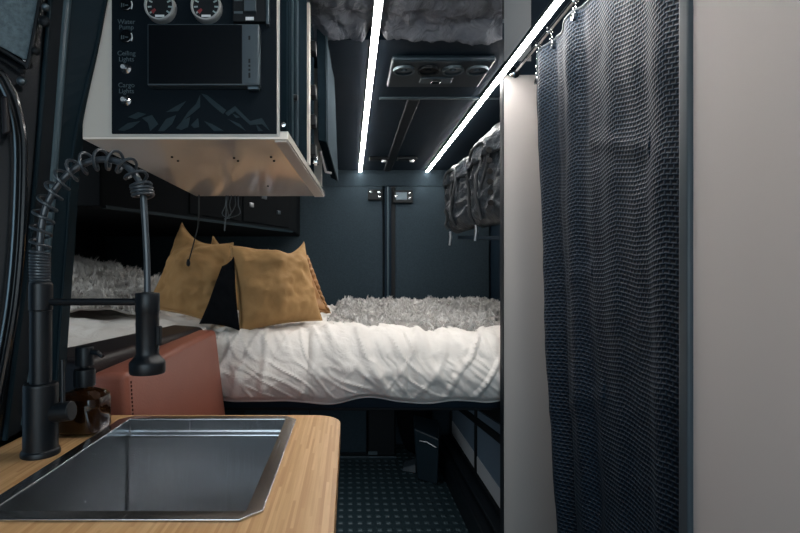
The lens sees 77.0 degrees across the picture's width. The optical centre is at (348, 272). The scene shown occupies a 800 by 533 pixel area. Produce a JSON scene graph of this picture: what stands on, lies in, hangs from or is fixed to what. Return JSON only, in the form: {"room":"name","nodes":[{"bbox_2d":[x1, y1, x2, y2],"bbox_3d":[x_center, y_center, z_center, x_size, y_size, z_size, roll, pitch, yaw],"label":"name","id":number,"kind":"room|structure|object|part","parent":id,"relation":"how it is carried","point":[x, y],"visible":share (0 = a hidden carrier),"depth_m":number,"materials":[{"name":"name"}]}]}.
{"room":"vehicle interior","nodes":[
{"label":"vehicle interior","id":0,"kind":"room"},
{"bbox_2d":[2,0,107,440],"bbox_3d":[-0.538,-0.155,0.941,0.079,0.884,0.203,0,0,41],"label":"pillar","id":1,"kind":"structure","parent":0,"point":[72,38],"depth_m":0.94,"materials":[{"name":"black metal"}]},
{"bbox_2d":[0,0,50,439],"bbox_3d":[-0.587,-0.130,0.847,0.187,0.836,0.085,0,0,-41],"label":"door","id":2,"kind":"structure","parent":1,"relation":"attached to","point":[23,23],"depth_m":0.86,"materials":[{"name":"fabric"}]},
{"bbox_3d":[-0.574,-0.264,0.837,0.013,0.071,0.037,0,0,-35],"label":"handle","id":3,"kind":"part","parent":2,"relation":"part of","materials":[{"name":"black plastic"}]},
{"bbox_3d":[-0.580,-0.040,0.817,0.024,0.598,0.094,0,0,44],"label":"oval trim","id":4,"kind":"part","parent":2,"relation":"part of","materials":[{"name":"black plastic"}]},
{"bbox_3d":[-0.583,-0.446,0.845,0.115,0.158,0.022,0,0,-38],"label":"felt panel","id":5,"kind":"part","parent":2,"relation":"part of","materials":[{"name":"grey fabric"}]},
{"bbox_3d":[-0.559,-0.142,0.917,0.068,0.859,0.114,0,0,0],"label":"panel","id":6,"kind":"part","parent":1,"relation":"part of","materials":[{"name":"black metal"}]},
{"bbox_3d":[-0.536,-0.156,0.971,0.161,0.882,0.054,0,0,-34],"label":"trim panel","id":7,"kind":"part","parent":1,"relation":"part of","materials":[{"name":"black plastic"}]},
{"bbox_2d":[74,232,103,261],"bbox_3d":[-1.725,0.250,2.235,0.050,1.900,2.510,0,0,0],"label":"wall","id":8,"kind":"structure","parent":0,"point":[87,245],"depth_m":3.28,"materials":[{"name":"black"}]},
{"bbox_2d":[383,189,403,444],"bbox_3d":[-0.200,0.250,3.530,3.100,1.900,0.080,0,0,0],"label":"wall","id":9,"kind":"structure","parent":0,"point":[383,189],"depth_m":3.49,"materials":[{"name":"black metal"}]},
{"bbox_2d":[104,186,382,414],"bbox_3d":[-0.728,0.290,3.465,1.925,1.780,0.050,0,0,0],"label":"door","id":10,"kind":"structure","parent":9,"relation":"in","point":[341,231],"depth_m":3.44,"materials":[{"name":"blue fabric"}]},
{"bbox_2d":[368,190,381,200],"bbox_3d":[0.179,-0.534,3.425,0.099,0.072,0.043,0,0,0],"label":"door latch","id":11,"kind":"structure","parent":10,"relation":"attached to","point":[373,195],"depth_m":3.42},
{"bbox_2d":[322,170,447,188],"bbox_3d":[-0.360,-0.642,3.445,2.660,0.115,0.090,0,0,0],"label":"trim","id":12,"kind":"structure","parent":9,"relation":"attached to","point":[393,178],"depth_m":3.42,"materials":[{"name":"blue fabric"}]},
{"bbox_2d":[384,186,390,298],"bbox_3d":[0.267,-0.050,3.442,0.047,1.100,0.045,0,0,0],"label":"trim","id":13,"kind":"structure","parent":9,"relation":"attached to","point":[385,187],"depth_m":3.42,"materials":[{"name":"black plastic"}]},
{"bbox_2d":[391,187,394,298],"bbox_3d":[0.304,-0.050,3.470,0.028,1.100,0.040,0,0,0],"label":"trim","id":14,"kind":"structure","parent":9,"relation":"attached to","point":[392,188],"depth_m":3.45,"materials":[{"name":"black metal"}]},
{"bbox_2d":[395,186,488,443],"bbox_3d":[0.644,0.290,3.465,0.652,1.780,0.050,0,0,0],"label":"door","id":15,"kind":"structure","parent":9,"relation":"in","point":[426,265],"depth_m":3.44,"materials":[{"name":"blue fabric"}]},
{"bbox_2d":[393,190,412,203],"bbox_3d":[0.369,-0.522,3.425,0.137,0.089,0.043,0,0,0],"label":"door latch","id":16,"kind":"structure","parent":15,"relation":"attached to","point":[399,196],"depth_m":3.42,"materials":[{"name":"metal"}]},
{"bbox_3d":[0.359,-0.525,3.414,0.077,0.054,0.010,0,0,0],"label":"plate","id":17,"kind":"part","parent":16,"relation":"part of","materials":[{"name":"metal"}]},
{"bbox_2d":[336,445,468,532],"bbox_3d":[-0.200,1.225,0.985,3.100,0.050,5.170,0,0,0],"label":"floor","id":18,"kind":"structure","parent":0,"point":[375,495],"depth_m":2.65,"materials":[{"name":"rubber"}]},
{"bbox_2d":[94,330,224,414],"bbox_3d":[-0.305,0.703,1.425,0.510,0.994,0.790,0,0,0],"label":"bench backrest","id":19,"kind":"object","parent":18,"relation":"on","point":[190,384],"visible":0.3,"depth_m":1.36,"materials":[{"name":"leather"}]},
{"bbox_2d":[65,325,201,391],"bbox_3d":[-0.616,0.248,1.445,0.166,0.145,0.830,0,0,0],"label":"window ledge","id":20,"kind":"object","parent":19,"relation":"attached to","point":[116,350],"visible":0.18,"depth_m":1.22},
{"bbox_2d":[0,304,499,446],"bbox_3d":[-0.363,0.698,2.351,2.594,1.005,2.103,0,0,0],"label":"bed","id":21,"kind":"object","parent":18,"relation":"on","point":[303,365],"visible":0.25,"depth_m":1.84,"materials":[{"name":"white fabric"}]},
{"bbox_2d":[68,310,238,347],"bbox_3d":[-1.050,0.214,2.114,1.005,0.260,1.556,0,0,0],"label":"bedsheet","id":22,"kind":"object","parent":21,"relation":"on","point":[85,326],"visible":0.13,"depth_m":1.99,"materials":[{"name":"fabric"}]},
{"bbox_2d":[70,254,160,314],"bbox_3d":[-1.172,0.025,2.305,0.751,0.294,0.756,0,0,0],"label":"fur throw","id":23,"kind":"object","parent":22,"relation":"on","point":[91,278],"visible":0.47,"depth_m":2.27,"materials":[{"name":"grey fur"}]},
{"bbox_2d":[211,236,238,309],"bbox_3d":[-0.618,-0.001,2.415,0.226,0.360,0.127,0,0,0],"label":"throw pillow","id":24,"kind":"object","parent":22,"relation":"on","point":[214,241],"visible":0.05,"depth_m":2.40,"materials":[{"name":"brown fabric"}]},
{"bbox_2d":[154,223,233,326],"bbox_3d":[-0.651,-0.003,2.118,0.365,0.448,0.196,0,0,23],"label":"throw pillow","id":25,"kind":"object","parent":21,"relation":"on","point":[183,289],"visible":0.8,"depth_m":2.06,"materials":[{"name":"brown fabric"}]},
{"bbox_2d":[199,257,239,329],"bbox_3d":[-0.497,0.077,1.979,0.157,0.292,0.121,0,0,0],"label":"bed pillow","id":26,"kind":"object","parent":21,"relation":"on","point":[221,309],"visible":1,"depth_m":1.94,"materials":[{"name":"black fabric"}]},
{"bbox_2d":[229,242,321,329],"bbox_3d":[-0.296,0.046,2.079,0.363,0.371,0.252,0,0,-29],"label":"throw pillow","id":27,"kind":"object","parent":21,"relation":"on","point":[274,287],"visible":1,"depth_m":1.99,"materials":[{"name":"brown fabric"}]},
{"bbox_2d":[306,255,330,313],"bbox_3d":[-0.255,0.050,2.355,0.349,0.288,0.168,0,0,0],"label":"throw pillow","id":28,"kind":"object","parent":21,"relation":"on","point":[322,305],"visible":0.06,"depth_m":2.33,"materials":[{"name":"brown fabric"}]},
{"bbox_2d":[210,304,499,402],"bbox_3d":[0.135,0.342,2.594,1.598,0.292,1.618,0,0,0],"label":"duvet","id":29,"kind":"object","parent":21,"relation":"on","point":[323,361],"depth_m":1.84,"materials":[{"name":"fabric"}]},
{"bbox_3d":[0.115,0.504,1.955,1.630,0.039,0.030,0,0,0],"label":"rail","id":30,"kind":"part","parent":21,"relation":"part of","materials":[{"name":"black metal"}]},
{"bbox_2d":[325,295,499,330],"bbox_3d":[0.414,0.198,2.677,1.074,0.122,1.457,0,0,0],"label":"fur throw","id":31,"kind":"object","parent":21,"relation":"on","point":[469,313],"visible":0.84,"depth_m":2.38,"materials":[{"name":"grey fur"}]},
{"bbox_2d":[243,410,366,454],"bbox_3d":[-0.291,0.880,3.353,0.818,0.640,0.135,0,0,0],"label":"base cabinet","id":32,"kind":"object","parent":18,"relation":"on","point":[353,423],"visible":0.09,"depth_m":3.29,"materials":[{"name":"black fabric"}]},
{"bbox_3d":[-0.545,0.880,3.292,0.290,0.600,0.015,0,0,0],"label":"door","id":33,"kind":"part","parent":32,"relation":"part of","materials":[{"name":"black fabric"}]},
{"bbox_3d":[-0.328,0.880,3.292,0.125,0.600,0.015,0,0,0],"label":"door","id":34,"kind":"part","parent":32,"relation":"part of","materials":[{"name":"black fabric"}]},
{"bbox_3d":[-0.071,0.880,3.292,0.367,0.600,0.015,0,0,0],"label":"door","id":35,"kind":"part","parent":32,"relation":"part of","materials":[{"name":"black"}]},
{"bbox_2d":[340,456,396,457],"bbox_3d":[-0.185,1.196,3.253,0.990,0.008,0.017,0,0,0],"label":"sill","id":36,"kind":"structure","parent":18,"relation":"on","point":[340,456],"depth_m":3.25,"materials":[{"name":"metal"}]},
{"bbox_2d":[402,458,416,472],"bbox_3d":[0.373,1.174,3.070,0.098,0.052,0.131,0,0,17],"label":"wedge","id":37,"kind":"object","parent":18,"relation":"on","point":[410,465],"visible":0.76,"depth_m":3.03,"materials":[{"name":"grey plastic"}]},
{"bbox_2d":[397,410,431,453],"bbox_3d":[0.435,0.905,3.301,0.218,0.577,0.218,0,0,43],"label":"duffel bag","id":38,"kind":"object","parent":18,"relation":"on","point":[404,417],"visible":0.24,"depth_m":3.23,"materials":[{"name":"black fabric"}]},
{"bbox_2d":[413,415,438,483],"bbox_3d":[0.452,1.041,2.956,0.158,0.317,0.297,0,0,10],"label":"storage bin","id":39,"kind":"object","parent":18,"relation":"on","point":[426,431],"visible":1,"depth_m":2.87,"materials":[{"name":"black plastic"}]},
{"bbox_2d":[438,410,499,532],"bbox_3d":[0.750,0.880,2.545,0.400,0.640,1.430,0,0,0],"label":"base cabinet","id":40,"kind":"object","parent":18,"relation":"on","point":[469,457],"visible":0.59,"depth_m":2.47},
{"bbox_3d":[0.663,0.877,3.200,0.026,0.354,0.024,0,0,0],"label":"frame post","id":41,"kind":"part","parent":40,"relation":"part of","materials":[{"name":"black metal"}]},
{"bbox_3d":[0.667,0.904,2.895,0.014,0.249,0.590,0,0,0],"label":"sliding panel","id":42,"kind":"part","parent":40,"relation":"part of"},
{"bbox_3d":[0.662,1.036,2.525,0.028,0.017,1.390,0,0,0],"label":"frame rail","id":43,"kind":"part","parent":40,"relation":"part of","materials":[{"name":"black metal"}]},
{"bbox_3d":[0.663,0.877,2.587,0.026,0.354,0.024,0,0,0],"label":"frame post","id":44,"kind":"part","parent":40,"relation":"part of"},
{"bbox_3d":[0.662,0.757,2.525,0.028,0.166,1.390,0,0,0],"label":"frame rail","id":45,"kind":"part","parent":40,"relation":"part of","materials":[{"name":"black metal"}]},
{"bbox_3d":[0.668,0.707,2.415,0.012,0.158,1.170,0,0,0],"label":"panel","id":46,"kind":"part","parent":40,"relation":"part of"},
{"bbox_3d":[0.667,0.867,2.217,0.014,0.321,0.715,0,0,0],"label":"sliding panel","id":47,"kind":"part","parent":40,"relation":"part of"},
{"bbox_3d":[-0.285,0.758,0.267,0.531,0.884,1.395,0,0,0],"label":"base cabinet","id":48,"kind":"object","parent":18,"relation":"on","visible":0},
{"bbox_2d":[0,415,339,532],"bbox_3d":[-0.288,0.297,0.268,0.544,0.034,1.436,0,0,0],"label":"countertop","id":49,"kind":"structure","parent":48,"relation":"on","point":[303,496],"depth_m":0.65,"materials":[{"name":"brown wood"}]},
{"bbox_2d":[59,345,110,435],"bbox_3d":[-0.468,0.204,0.885,0.076,0.150,0.075,0,0,0],"label":"soap dispenser","id":50,"kind":"object","parent":49,"relation":"on","point":[93,404],"visible":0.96,"depth_m":0.87,"materials":[{"name":"orange glass"}]},
{"bbox_2d":[59,386,110,435],"bbox_3d":[-0.468,0.237,0.885,0.075,0.083,0.075,0,0,0],"label":"bottle","id":51,"kind":"object","parent":50,"relation":"attached to","point":[93,404],"depth_m":0.85,"materials":[{"name":"orange glass"}]},
{"bbox_2d":[19,148,165,460],"bbox_3d":[-0.394,0.044,0.772,0.219,0.473,0.056,0,0,0],"label":"spring faucet","id":52,"kind":"object","parent":49,"relation":"on","point":[42,411],"visible":1,"depth_m":0.76,"materials":[{"name":"black metal"}]},
{"bbox_3d":[-0.442,0.168,0.772,0.007,0.068,0.006,0,0,0],"label":"lever","id":53,"kind":"part","parent":52,"relation":"part of","materials":[{"name":"black metal"}]},
{"bbox_3d":[-0.394,0.045,0.772,0.132,0.011,0.011,0,0,0],"label":"support arm","id":54,"kind":"part","parent":52,"relation":"part of"},
{"bbox_2d":[0,416,295,521],"bbox_3d":[-0.268,0.376,0.765,0.336,0.199,0.407,0,0,0],"label":"sink","id":55,"kind":"object","parent":49,"relation":"in","point":[136,468],"visible":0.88,"depth_m":0.94,"materials":[{"name":"metal"}]},
{"bbox_2d":[314,23,535,169],"bbox_3d":[-0.200,-0.725,2.535,3.100,0.050,2.070,0,0,0],"label":"ceiling","id":56,"kind":"structure","parent":0,"point":[433,122],"depth_m":2.14,"materials":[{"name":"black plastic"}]},
{"bbox_2d":[76,140,299,235],"bbox_3d":[-0.998,-0.471,2.645,1.325,0.454,1.550,0,0,0],"label":"locker","id":57,"kind":"object","parent":56,"relation":"attached to","point":[106,206],"visible":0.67,"depth_m":2.38,"materials":[{"name":"painted wood"}]},
{"bbox_3d":[-0.646,-0.410,2.427,0.006,0.280,0.350,0,0,27],"label":"door","id":58,"kind":"part","parent":57,"relation":"part of","materials":[{"name":"black wood"}]},
{"bbox_3d":[-0.457,-0.410,2.802,0.006,0.280,0.430,0,0,27],"label":"door","id":59,"kind":"part","parent":57,"relation":"part of","materials":[{"name":"black wood"}]},
{"bbox_2d":[358,0,382,171],"bbox_3d":[0.076,-0.692,1.927,0.025,0.016,2.955,0,0,0],"label":"led strip","id":60,"kind":"object","parent":56,"relation":"attached to","point":[377,4],"visible":1,"depth_m":1.67,"materials":[{"name":"glowing white plastic light diffuser"}]},
{"bbox_2d":[369,156,388,162],"bbox_3d":[0.181,-0.683,3.020,0.120,0.034,0.060,0,0,0],"label":"ceiling catch","id":61,"kind":"structure","parent":56,"relation":"attached to","point":[383,159],"depth_m":2.99,"materials":[{"name":"metal"}]},
{"bbox_2d":[384,100,419,170],"bbox_3d":[0.260,-0.700,2.700,0.050,0.020,1.400,0,0,0],"label":"trim","id":62,"kind":"structure","parent":56,"relation":"attached to","point":[411,105],"depth_m":2.44,"materials":[{"name":"black metal"}]},
{"bbox_2d":[397,156,416,162],"bbox_3d":[0.350,-0.683,3.020,0.120,0.034,0.060,0,0,0],"label":"ceiling catch","id":63,"kind":"structure","parent":56,"relation":"attached to","point":[411,159],"depth_m":2.99,"materials":[{"name":"metal"}]},
{"bbox_2d":[379,97,499,99],"bbox_3d":[0.360,-0.701,1.992,0.480,0.018,0.015,0,0,0],"label":"trim","id":64,"kind":"structure","parent":56,"relation":"attached to","point":[380,98],"depth_m":1.99,"materials":[{"name":"metal"}]},
{"bbox_2d":[387,55,495,86],"bbox_3d":[0.305,-0.683,1.715,0.334,0.034,0.230,0,0,0],"label":"vent panel","id":65,"kind":"object","parent":56,"relation":"attached to","point":[405,70],"visible":1,"depth_m":1.66,"materials":[{"name":"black plastic"}]},
{"bbox_2d":[393,65,414,75],"bbox_3d":[0.183,-0.672,1.662,0.072,0.009,0.072,0,0,0],"label":"outlet","id":66,"kind":"object","parent":65,"relation":"attached to","point":[399,70],"depth_m":1.66,"materials":[{"name":"metal"}]},
{"bbox_2d":[418,65,438,75],"bbox_3d":[0.264,-0.672,1.662,0.072,0.009,0.072,0,0,0],"label":"outlet","id":67,"kind":"object","parent":65,"relation":"attached to","point":[423,70],"depth_m":1.66,"materials":[{"name":"black plastic"}]},
{"bbox_3d":[0.305,-0.675,1.750,0.114,0.009,0.050,0,0,0],"label":"control plate","id":68,"kind":"part","parent":65,"relation":"part of","materials":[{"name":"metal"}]},
{"bbox_2d":[442,65,463,75],"bbox_3d":[0.345,-0.672,1.662,0.072,0.009,0.072,0,0,0],"label":"outlet","id":69,"kind":"object","parent":65,"relation":"attached to","point":[447,70],"depth_m":1.66,"materials":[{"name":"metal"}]},
{"bbox_2d":[466,65,488,75],"bbox_3d":[0.426,-0.672,1.662,0.072,0.009,0.072,0,0,0],"label":"air vent","id":70,"kind":"object","parent":65,"relation":"attached to","point":[471,70],"depth_m":1.66,"materials":[{"name":"metal"}]},
{"bbox_2d":[425,0,562,171],"bbox_3d":[0.531,-0.692,2.078,0.025,0.016,2.655,0,0,0],"label":"led strip","id":71,"kind":"object","parent":56,"relation":"attached to","point":[552,5],"visible":1,"depth_m":1.67,"materials":[{"name":"glowing white plastic diffuser"}]},
{"bbox_2d":[489,225,499,300],"bbox_3d":[1.005,0.250,2.645,0.050,1.900,1.690,0,0,0],"label":"wall","id":72,"kind":"structure","parent":0,"point":[494,245],"depth_m":3.37,"materials":[{"name":"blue plastic"}]},
{"bbox_2d":[458,236,499,239],"bbox_3d":[0.784,-0.167,2.380,0.372,0.071,0.720,0,0,0],"label":"shelf","id":73,"kind":"object","parent":72,"relation":"attached to","point":[459,237],"visible":0.29,"depth_m":2.35,"materials":[{"name":"blue plastic"}]},
{"bbox_2d":[443,156,478,244],"bbox_3d":[0.595,-0.370,2.582,0.191,0.440,0.336,0,0,0],"label":"bag","id":74,"kind":"object","parent":73,"relation":"on","point":[458,220],"visible":0.54,"depth_m":2.51,"materials":[{"name":"fabric"}]},
{"bbox_2d":[466,122,499,240],"bbox_3d":[0.632,-0.395,2.198,0.186,0.487,0.406,0,0,0],"label":"bag","id":75,"kind":"object","parent":73,"relation":"on","point":[483,161],"visible":0.59,"depth_m":2.14,"materials":[{"name":"fabric"}]},
{"bbox_2d":[502,0,503,18],"bbox_3d":[-0.642,-0.782,-0.050,2.216,0.040,3.100,0,0,0],"label":"ceiling","id":76,"kind":"structure","parent":0,"point":[502,0],"depth_m":1.45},
{"bbox_2d":[83,0,337,196],"bbox_3d":[-0.284,-0.679,1.389,0.492,0.833,0.841,0,0,0],"label":"upper cabinet","id":77,"kind":"object","parent":76,"relation":"attached to","point":[288,162],"depth_m":0.99,"materials":[{"name":"silver metal"}]},
{"bbox_2d":[120,95,131,105],"bbox_3d":[-0.440,-0.340,0.979,0.021,0.021,0.021,0,0,0],"label":"toggle switch","id":78,"kind":"object","parent":77,"relation":"attached to","point":[125,100],"depth_m":0.98,"materials":[{"name":"silver metal"}]},
{"bbox_2d":[120,63,131,73],"bbox_3d":[-0.440,-0.404,0.979,0.021,0.021,0.021,0,0,0],"label":"toggle switch","id":79,"kind":"object","parent":77,"relation":"attached to","point":[125,68],"depth_m":0.98,"materials":[{"name":"silver metal"}]},
{"bbox_3d":[-0.334,-0.485,1.003,0.393,0.430,0.020,0,0,0],"label":"frame","id":80,"kind":"part","parent":77,"relation":"part of","materials":[{"name":"black metal"}]},
{"bbox_2d":[186,195,199,266],"bbox_3d":[-0.531,-0.145,1.700,0.046,0.247,0.014,0,0,0],"label":"pull cord","id":81,"kind":"object","parent":77,"relation":"hanging from","point":[188,260],"visible":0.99,"depth_m":1.70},
{"bbox_3d":[-0.307,-0.467,0.982,0.326,0.383,0.027,0,0,0],"label":"control panel","id":82,"kind":"part","parent":77,"relation":"part of","materials":[{"name":"black metal"}]},
{"bbox_3d":[-0.306,-0.274,1.362,0.447,0.016,0.736,0,0,0],"label":"panel","id":83,"kind":"part","parent":77,"relation":"part of","materials":[{"name":"beige wood"}]},
{"bbox_2d":[148,24,260,91],"bbox_3d":[-0.281,-0.419,0.975,0.216,0.125,0.025,0,0,0],"label":"display screen","id":84,"kind":"object","parent":77,"relation":"attached to","point":[180,56],"visible":1,"depth_m":0.96,"materials":[{"name":"black glass"}]},
{"bbox_2d":[222,195,240,230],"bbox_3d":[-0.405,-0.207,1.718,0.065,0.126,0.010,0,0,0],"label":"cable bundle","id":85,"kind":"object","parent":77,"relation":"hanging from","point":[226,201],"visible":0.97,"depth_m":1.72,"materials":[{"name":"grey plastic"}]},
{"bbox_3d":[-0.130,-0.491,0.998,0.014,0.418,0.014,0,0,0],"label":"corner rail","id":86,"kind":"part","parent":77,"relation":"part of","materials":[{"name":"black metal"}]},
{"bbox_3d":[-0.127,-0.491,1.024,0.013,0.418,0.038,0,0,3],"label":"rail","id":87,"kind":"part","parent":77,"relation":"part of","materials":[{"name":"black metal"}]},
{"bbox_3d":[-0.124,-0.491,1.048,0.016,0.418,0.005,0,0,0],"label":"rail","id":88,"kind":"part","parent":77,"relation":"part of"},
{"bbox_3d":[-0.119,-0.491,1.115,0.012,0.418,0.013,0,0,0],"label":"rail","id":89,"kind":"part","parent":77,"relation":"part of","materials":[{"name":"metal"}]},
{"bbox_3d":[-0.120,-0.491,1.175,0.011,0.418,0.237,0,0,3],"label":"sliding door","id":90,"kind":"part","parent":77,"relation":"part of","materials":[{"name":"black metal"}]},
{"bbox_3d":[-0.110,-0.491,1.300,0.019,0.418,0.015,0,0,0],"label":"rail","id":91,"kind":"part","parent":77,"relation":"part of","materials":[{"name":"white metal"}]},
{"bbox_3d":[-0.311,-0.491,1.720,0.437,0.418,0.020,0,0,0],"label":"panel","id":92,"kind":"part","parent":77,"relation":"part of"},
{"bbox_3d":[-0.070,-0.714,1.635,0.056,0.763,0.349,0,0,0],"label":"door","id":93,"kind":"part","parent":77,"relation":"part of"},
{"bbox_3d":[-0.055,-0.709,1.634,0.032,0.764,0.332,0,0,0],"label":"edge trim","id":94,"kind":"part","parent":77,"relation":"part of","materials":[{"name":"grey metal"}]},
{"bbox_2d":[306,0,501,45],"bbox_3d":[0.145,-0.713,0.995,0.620,0.080,0.997,0,0,0],"label":"blanket","id":95,"kind":"object","parent":76,"relation":"attached to","point":[471,22],"visible":0.88,"depth_m":1.43,"materials":[{"name":"grey fur"}]},
{"bbox_2d":[504,0,586,532],"bbox_3d":[0.859,-0.010,1.802,0.623,2.420,0.075,0,0,0],"label":"wall","id":96,"kind":"structure","parent":0,"point":[529,500],"depth_m":1.76,"materials":[{"name":"white paint"}]},
{"bbox_2d":[500,77,503,532],"bbox_3d":[0.545,0.250,1.782,0.004,1.900,0.037,0,0,0],"label":"trim","id":97,"kind":"structure","parent":96,"relation":"attached to","point":[502,79],"depth_m":1.77,"materials":[{"name":"black metal"}]},
{"bbox_2d":[502,0,530,60],"bbox_3d":[0.597,-0.962,1.781,0.099,0.516,0.018,0,0,0],"label":"trim","id":98,"kind":"structure","parent":96,"relation":"attached to","point":[517,13],"depth_m":1.77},
{"bbox_2d":[693,0,799,532],"bbox_3d":[0.578,0.000,-0.346,0.045,2.400,2.308,0,0,0],"label":"wall","id":99,"kind":"structure","parent":0,"point":[746,53],"depth_m":0.70,"materials":[{"name":"white paint"}]},
{"bbox_2d":[508,0,576,78],"bbox_3d":[0.582,-0.705,1.297,0.040,0.039,0.934,0,0,0],"label":"rail","id":100,"kind":"object","parent":99,"relation":"attached to","point":[514,72],"visible":1,"depth_m":1.52,"materials":[{"name":"silver metal"}]},
{"bbox_2d":[546,25,553,41],"bbox_3d":[0.582,-0.689,1.447,0.024,0.057,0.009,0,0,0],"label":"curtain hook","id":101,"kind":"object","parent":100,"relation":"hanging from","point":[551,32],"visible":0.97,"depth_m":1.45,"materials":[{"name":"silver metal"}]},
{"bbox_2d":[534,0,678,532],"bbox_3d":[0.586,0.151,1.185,0.051,1.658,0.718,0,0,0],"label":"shower curtain","id":102,"kind":"object","parent":100,"relation":"hanging from","point":[607,84],"visible":0.95,"depth_m":1.10,"materials":[{"name":"blue fabric"}]},
{"bbox_2d":[679,0,692,532],"bbox_3d":[0.573,0.000,0.818,0.054,2.400,0.024,0,0,0],"label":"trim","id":103,"kind":"structure","parent":99,"relation":"attached to","point":[685,6],"depth_m":0.81,"materials":[{"name":"grey plastic"}]}
]}

